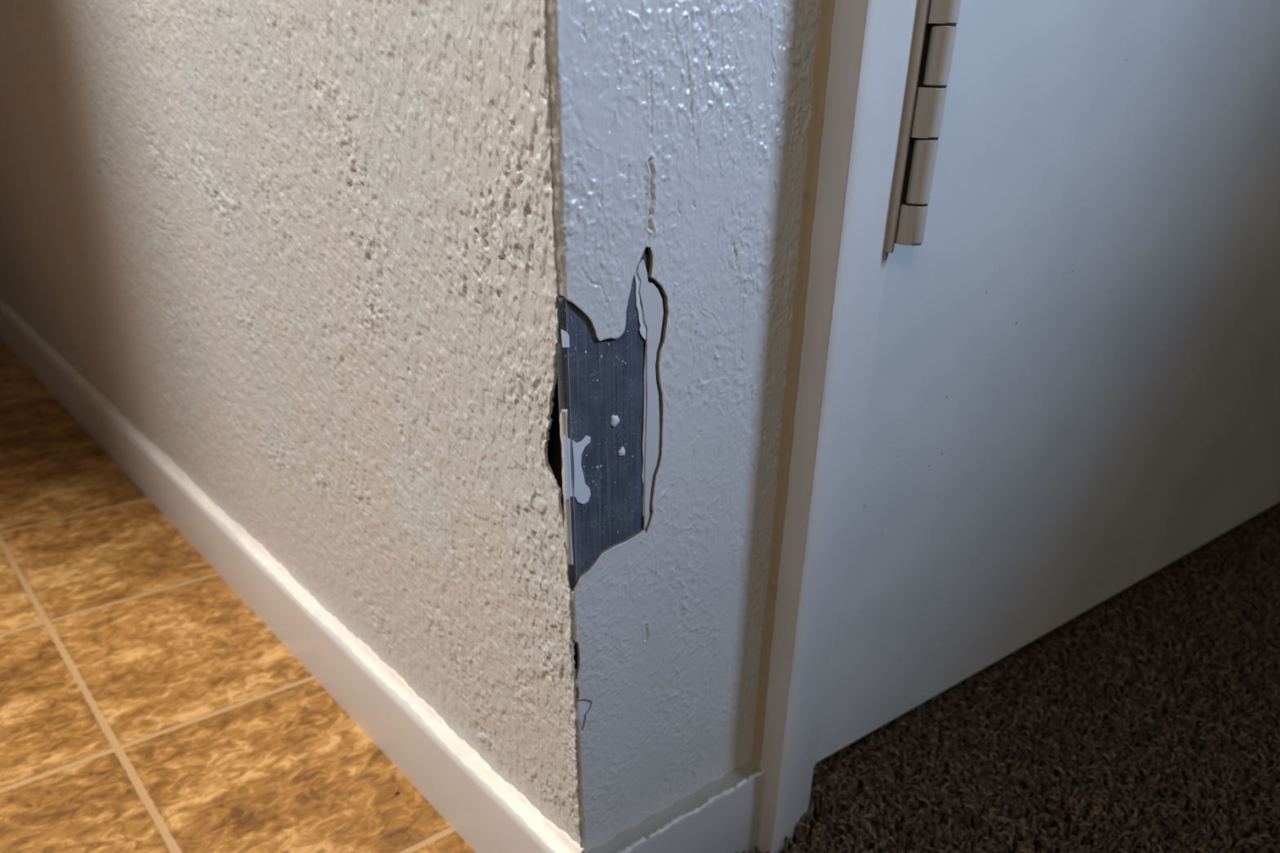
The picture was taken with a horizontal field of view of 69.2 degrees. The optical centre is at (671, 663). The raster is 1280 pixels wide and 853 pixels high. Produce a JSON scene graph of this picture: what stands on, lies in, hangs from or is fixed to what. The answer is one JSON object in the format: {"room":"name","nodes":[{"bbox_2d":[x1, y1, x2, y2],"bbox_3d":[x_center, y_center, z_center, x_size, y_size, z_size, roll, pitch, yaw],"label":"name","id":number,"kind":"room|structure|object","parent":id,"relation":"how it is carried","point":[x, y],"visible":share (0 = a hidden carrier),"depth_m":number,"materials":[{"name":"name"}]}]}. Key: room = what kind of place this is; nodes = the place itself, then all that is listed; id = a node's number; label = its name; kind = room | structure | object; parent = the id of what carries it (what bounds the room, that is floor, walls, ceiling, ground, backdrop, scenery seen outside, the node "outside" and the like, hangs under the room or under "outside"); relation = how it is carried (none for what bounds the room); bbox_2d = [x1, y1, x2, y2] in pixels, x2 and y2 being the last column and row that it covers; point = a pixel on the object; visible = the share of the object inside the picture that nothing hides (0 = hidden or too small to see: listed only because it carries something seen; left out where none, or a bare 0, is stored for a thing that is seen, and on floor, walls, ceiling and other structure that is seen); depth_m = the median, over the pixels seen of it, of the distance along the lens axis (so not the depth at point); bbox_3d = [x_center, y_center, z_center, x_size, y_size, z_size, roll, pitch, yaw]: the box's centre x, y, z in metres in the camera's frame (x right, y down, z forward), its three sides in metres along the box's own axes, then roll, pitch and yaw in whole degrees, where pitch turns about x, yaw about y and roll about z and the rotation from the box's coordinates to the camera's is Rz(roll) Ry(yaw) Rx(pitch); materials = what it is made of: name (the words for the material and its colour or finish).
{"room":"hallway","nodes":[
{"label":"hallway","id":0,"kind":"room"},
{"bbox_2d":[0,0,582,852],"bbox_3d":[-0.860,-1.416,0.634,0.005,2.400,2.599,-24,42,-33],"label":"wall","id":1,"kind":"structure","parent":0,"point":[305,250],"depth_m":0.46,"materials":[{"name":"paint"}]},
{"bbox_2d":[0,299,584,852],"bbox_3d":[-0.888,-0.441,1.271,0.011,0.070,2.610,-24,42,-33],"label":"baseboard","id":2,"kind":"structure","parent":1,"relation":"attached to","point":[486,811],"depth_m":0.64,"materials":[{"name":"paint"}]},
{"bbox_2d":[0,337,1278,852],"bbox_3d":[-0.099,0.035,0.670,4.600,0.020,4.800,-24,42,-33],"label":"floor","id":3,"kind":"structure","parent":0,"point":[145,707],"depth_m":0.65,"materials":[{"name":"tile"}]},
{"bbox_2d":[736,502,1279,852],"bbox_3d":[0.471,-0.004,0.721,1.169,0.015,0.377,-24,42,-33],"label":"carpet","id":4,"kind":"structure","parent":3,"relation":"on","point":[1122,654],"depth_m":0.62,"materials":[{"name":"brown carpet"}]},
{"bbox_2d":[546,0,821,852],"bbox_3d":[-0.004,-0.894,-0.116,0.116,2.400,0.100,-24,42,-33],"label":"wall","id":5,"kind":"structure","parent":0,"point":[680,128],"depth_m":0.36,"materials":[{"name":"paint"}]},
{"bbox_2d":[554,247,663,590],"bbox_3d":[-0.024,-0.031,0.386,0.046,0.283,0.004,-24,42,-33],"label":"bead","id":6,"kind":"object","parent":5,"relation":"attached to","point":[609,408],"visible":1,"depth_m":0.34,"materials":[{"name":"metal"}]},
{"bbox_2d":[583,760,765,852],"bbox_3d":[0.000,0.104,0.492,0.126,0.067,0.011,-24,42,-33],"label":"baseboard","id":7,"kind":"structure","parent":5,"relation":"attached to","point":[723,815],"depth_m":0.49,"materials":[{"name":"paint"}]},
{"bbox_2d":[751,0,919,852],"bbox_3d":[0.089,-0.764,-0.021,0.046,2.076,0.025,-24,42,-33],"label":"trim","id":8,"kind":"structure","parent":5,"relation":"attached to","point":[863,55],"depth_m":0.39,"materials":[{"name":"paint"}]},
{"bbox_2d":[813,0,1279,766],"bbox_3d":[0.430,-0.916,0.233,0.865,1.988,0.048,-24,41,-33],"label":"door","id":9,"kind":"structure","parent":5,"relation":"in","point":[1073,389],"depth_m":0.51,"materials":[{"name":"paint"}]}
]}

